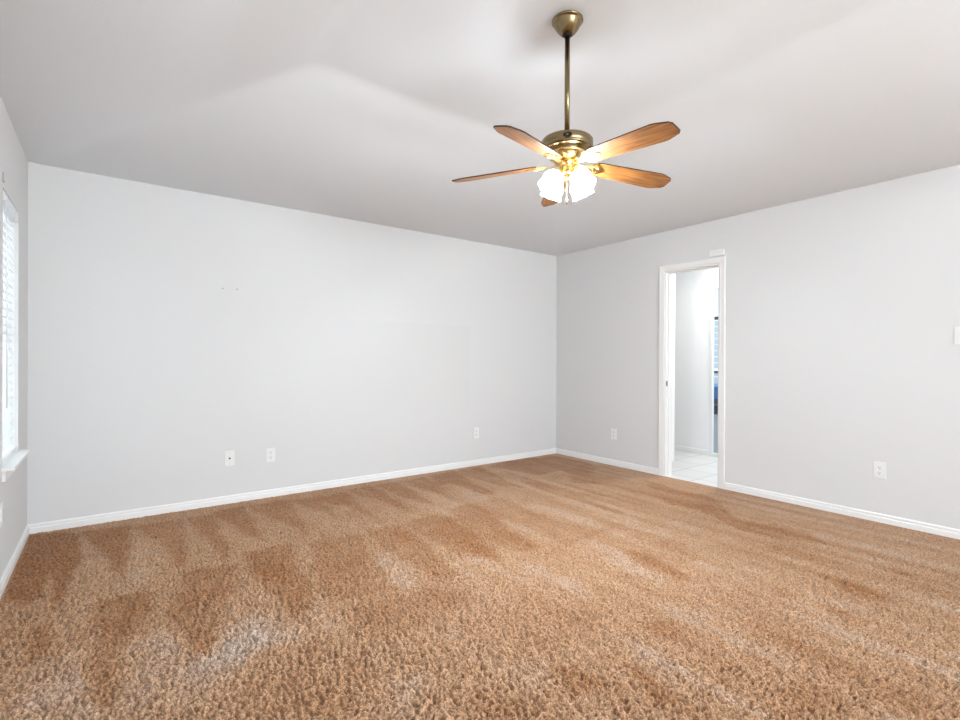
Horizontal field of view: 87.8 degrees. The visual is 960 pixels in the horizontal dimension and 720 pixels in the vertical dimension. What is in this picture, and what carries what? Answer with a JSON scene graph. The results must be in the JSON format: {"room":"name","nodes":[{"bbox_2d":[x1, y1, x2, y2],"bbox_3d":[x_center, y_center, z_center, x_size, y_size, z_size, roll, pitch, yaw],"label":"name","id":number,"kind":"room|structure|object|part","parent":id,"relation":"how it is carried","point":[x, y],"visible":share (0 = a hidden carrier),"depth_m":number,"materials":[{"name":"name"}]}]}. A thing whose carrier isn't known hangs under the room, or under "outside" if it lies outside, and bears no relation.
{"room":"empty bedroom","nodes":[
{"label":"empty bedroom","id":0,"kind":"room"},
{"bbox_2d":[0,96,27,578],"bbox_3d":[-0.239,-0.012,-0.497,0.115,2.580,9.318,0,0,-37],"label":"wall","id":1,"kind":"structure","parent":0,"point":[13,160],"depth_m":2.93,"materials":[{"name":"white paint"}]},
{"bbox_2d":[0,501,2,527],"bbox_3d":[-2.359,0.762,2.459,0.009,0.117,0.072,0,0,-37],"label":"wall outlet","id":2,"kind":"object","parent":1,"relation":"attached to","point":[1,502],"visible":1,"depth_m":2.46,"materials":[{"name":"white plastic"}]},
{"bbox_2d":[2,190,17,459],"bbox_3d":[-2.578,-0.175,2.712,0.077,1.380,0.528,0,0,-37],"label":"window blind","id":3,"kind":"object","parent":1,"relation":"attached to","point":[10,214],"visible":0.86,"depth_m":2.76,"materials":[{"name":"white plastic"}]},
{"bbox_3d":[-2.586,-0.155,2.706,0.050,1.320,0.323,0,0,-37],"label":"ladder cord","id":4,"kind":"part","parent":3,"relation":"part of","materials":[{"name":"white plastic"}]},
{"bbox_3d":[-2.589,0.506,2.707,0.050,0.016,0.528,0,0,-37],"label":"rail","id":5,"kind":"part","parent":3,"relation":"part of","materials":[{"name":"white plastic"}]},
{"bbox_2d":[0,525,29,597],"bbox_3d":[-0.223,1.141,-0.416,0.013,0.087,9.190,0,0,-37],"label":"baseboard","id":6,"kind":"structure","parent":1,"relation":"attached to","point":[14,558],"depth_m":2.75,"materials":[{"name":"white wood"}]},
{"bbox_2d":[1,449,29,481],"bbox_3d":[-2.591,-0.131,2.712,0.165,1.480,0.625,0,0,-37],"label":"window sill","id":7,"kind":"structure","parent":1,"relation":"in","point":[14,459],"depth_m":2.65,"materials":[{"name":"white"}]},
{"bbox_3d":[-2.578,0.547,2.725,0.125,0.018,0.625,0,0,-37],"label":"sill","id":8,"kind":"part","parent":7,"relation":"part of","materials":[{"name":"white"}]},
{"bbox_2d":[27,161,556,523],"bbox_3d":[-1.047,-0.023,4.778,5.109,2.580,0.115,0,0,-37],"label":"wall","id":9,"kind":"structure","parent":0,"point":[344,348],"depth_m":4.09,"materials":[{"name":"white paint"}]},
{"bbox_2d":[225,451,234,465],"bbox_3d":[-2.002,0.787,3.992,0.072,0.117,0.015,0,0,-37],"label":"cable jack plate","id":10,"kind":"object","parent":9,"relation":"attached to","point":[229,455],"visible":1,"depth_m":3.99,"materials":[{"name":"white plastic"}]},
{"bbox_2d":[266,448,274,461],"bbox_3d":[-1.753,0.795,4.180,0.072,0.117,0.009,0,0,-37],"label":"wall outlet","id":11,"kind":"object","parent":9,"relation":"attached to","point":[270,452],"visible":1,"depth_m":4.18,"materials":[{"name":"white plastic"}]},
{"bbox_2d":[27,448,555,533],"bbox_3d":[-1.013,1.130,4.729,4.879,0.087,0.013,0,0,-37],"label":"baseboard","id":12,"kind":"structure","parent":9,"relation":"attached to","point":[48,526],"depth_m":4.10,"materials":[{"name":"white wood"}]},
{"bbox_2d":[473,427,478,438],"bbox_3d":[-0.041,0.798,5.452,0.072,0.117,0.009,0,0,-37],"label":"wall outlet","id":13,"kind":"object","parent":9,"relation":"attached to","point":[475,430],"visible":1,"depth_m":5.44,"materials":[{"name":"white plastic"}]},
{"bbox_2d":[0,0,959,255],"bbox_3d":[1.737,-1.569,1.036,5.109,0.585,9.433,0,0,-37],"label":"ceiling","id":14,"kind":"structure","parent":0,"point":[369,111],"depth_m":3.12,"materials":[{"name":"white paint"}]},
{"bbox_2d":[452,10,679,206],"bbox_3d":[0.480,-1.282,2.546,1.208,0.973,1.153,0,0,-37],"label":"ceiling fan","id":15,"kind":"object","parent":14,"relation":"hanging from","point":[566,148],"visible":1,"depth_m":2.52,"materials":[{"name":"brown wood"}]},
{"bbox_3d":[0.078,-1.003,2.706,0.472,0.007,0.132,-2,13,18],"label":"blade","id":16,"kind":"part","parent":15,"relation":"part of","materials":[{"name":"brown wood"}]},
{"bbox_3d":[0.223,-0.992,2.270,0.132,0.006,0.472,17,14,34],"label":"blade","id":17,"kind":"part","parent":15,"relation":"part of","materials":[{"name":"brown wood"}]},
{"bbox_3d":[0.448,-1.005,2.978,0.132,0.006,0.472,-14,-2,-1],"label":"blade","id":18,"kind":"part","parent":15,"relation":"part of","materials":[{"name":"brown wood"}]},
{"bbox_3d":[0.396,-0.956,2.549,0.060,0.042,0.044,0,0,-37],"label":"light arm","id":19,"kind":"part","parent":15,"relation":"part of","materials":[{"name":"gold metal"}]},
{"bbox_3d":[0.412,-0.956,2.642,0.044,0.042,0.060,0,0,-37],"label":"light arm","id":20,"kind":"part","parent":15,"relation":"part of","materials":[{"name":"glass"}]},
{"bbox_3d":[0.504,-0.956,2.625,0.060,0.042,0.044,0,0,-37],"label":"light arm","id":21,"kind":"part","parent":15,"relation":"part of","materials":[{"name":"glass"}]},
{"bbox_3d":[0.488,-0.956,2.533,0.044,0.042,0.060,0,0,-37],"label":"light arm","id":22,"kind":"part","parent":15,"relation":"part of","materials":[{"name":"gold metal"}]},
{"bbox_3d":[0.821,-0.998,2.710,0.472,0.006,0.132,3,-15,-18],"label":"blade","id":23,"kind":"part","parent":15,"relation":"part of","materials":[{"name":"brown wood"}]},
{"bbox_3d":[0.681,-0.991,2.273,0.132,0.006,0.472,17,-6,-36],"label":"blade","id":24,"kind":"part","parent":15,"relation":"part of","materials":[{"name":"brown wood"}]},
{"bbox_2d":[672,274,674,460],"bbox_3d":[1.745,-0.060,6.322,0.100,2.450,1.530,0,0,-37],"label":"wall","id":25,"kind":"structure","parent":0,"point":[673,310],"depth_m":5.72,"materials":[{"name":"white paint"}]},
{"bbox_2d":[666,450,717,486],"bbox_3d":[2.344,1.221,5.483,1.412,0.116,3.600,0,0,-37],"label":"floor","id":26,"kind":"structure","parent":0,"point":[691,467],"depth_m":5.35,"materials":[{"name":"white tile"}]},
{"bbox_2d":[675,267,717,449],"bbox_3d":[2.928,0.000,5.911,0.030,2.560,3.600,0,0,-37],"label":"wall","id":27,"kind":"structure","parent":0,"point":[692,288],"depth_m":6.24,"materials":[{"name":"white paint"}]},
{"bbox_2d":[675,445,709,455],"bbox_3d":[2.312,1.139,6.701,0.013,0.087,1.605,0,0,-37],"label":"baseboard","id":28,"kind":"structure","parent":27,"relation":"attached to","point":[677,448],"depth_m":6.23,"materials":[{"name":"white wood"}]},
{"bbox_2d":[710,286,717,456],"bbox_3d":[3.118,0.141,5.645,0.042,2.060,1.045,0,0,-37],"label":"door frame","id":29,"kind":"structure","parent":27,"relation":"in","point":[712,288],"depth_m":6.04,"materials":[{"name":"white wood"}]},
{"bbox_2d":[714,316,717,381],"bbox_3d":[6.117,0.090,12.267,0.150,2.345,4.000,0,0,-37],"label":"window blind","id":30,"kind":"object","parent":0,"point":[715,318],"visible":0.02,"depth_m":12.48,"materials":[{"name":"white plastic"}]},
{"bbox_2d":[556,164,959,528],"bbox_3d":[3.770,-0.002,2.481,0.115,2.580,9.318,0,0,-37],"label":"wall","id":31,"kind":"structure","parent":0,"point":[842,355],"depth_m":3.94,"materials":[{"name":"white paint"}]},
{"bbox_2d":[556,448,657,474],"bbox_3d":[1.370,1.137,5.600,0.013,0.087,1.430,0,0,-37],"label":"baseboard","id":32,"kind":"structure","parent":31,"relation":"attached to","point":[622,464],"depth_m":5.51,"materials":[{"name":"white wood"}]},
{"bbox_2d":[611,428,616,439],"bbox_3d":[1.467,0.812,5.474,0.009,0.117,0.072,0,0,-37],"label":"wall outlet","id":33,"kind":"object","parent":31,"relation":"attached to","point":[613,431],"visible":1,"depth_m":5.46,"materials":[{"name":"white plastic"}]},
{"bbox_2d":[658,256,725,488],"bbox_3d":[2.054,0.116,4.791,0.147,2.105,0.667,0,0,-37],"label":"door frame","id":34,"kind":"structure","parent":31,"relation":"in","point":[666,273],"depth_m":4.98,"materials":[{"name":"white wood"}]},
{"bbox_2d":[710,248,724,256],"bbox_3d":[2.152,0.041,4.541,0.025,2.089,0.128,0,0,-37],"label":"sensor","id":35,"kind":"object","parent":31,"relation":"attached to","point":[713,253],"visible":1,"depth_m":4.52,"materials":[{"name":"white plastic"}]},
{"bbox_2d":[725,482,959,539],"bbox_3d":[4.312,1.154,1.640,0.013,0.087,7.083,0,0,-37],"label":"baseboard","id":36,"kind":"structure","parent":31,"relation":"attached to","point":[858,513],"depth_m":3.71,"materials":[{"name":"white wood"}]},
{"bbox_2d":[874,461,885,478],"bbox_3d":[2.871,0.791,3.584,0.009,0.117,0.072,0,0,-37],"label":"wall outlet","id":37,"kind":"object","parent":31,"relation":"attached to","point":[879,467],"visible":1,"depth_m":3.58,"materials":[{"name":"white plastic"}]},
{"bbox_2d":[955,326,959,343],"bbox_3d":[3.129,-0.160,3.239,0.010,0.117,0.072,0,0,-37],"label":"light switch","id":38,"kind":"object","parent":31,"relation":"attached to","point":[957,329],"visible":1,"depth_m":3.26,"materials":[{"name":"white plastic"}]},
{"bbox_3d":[1.680,1.236,1.006,4.994,0.094,9.433,0,0,-37],"label":"floor","id":39,"kind":"structure","parent":0,"visible":0},
{"bbox_2d":[0,453,959,719],"bbox_3d":[1.726,1.164,1.040,4.877,0.050,9.201,0,0,-37],"label":"carpet","id":40,"kind":"object","parent":39,"relation":"on","point":[555,586],"visible":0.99,"depth_m":2.31,"materials":[{"name":"brown carpet"}]},
{"label":"outside","id":41,"kind":"structure","parent":0,"visible":0},
{"bbox_2d":[714,414,717,452],"bbox_3d":[5.354,1.321,11.144,10.110,0.120,10.500,0,0,-37],"label":"ground","id":42,"kind":"structure","parent":41,"point":[715,415],"depth_m":8.56,"materials":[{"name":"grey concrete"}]},
{"bbox_2d":[714,382,717,414],"bbox_3d":[5.613,0.906,11.895,0.640,0.710,1.240,0,0,-37],"label":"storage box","id":43,"kind":"object","parent":42,"relation":"on","point":[715,384],"visible":0.03,"depth_m":11.58,"materials":[{"name":"blue plastic"}]}
]}

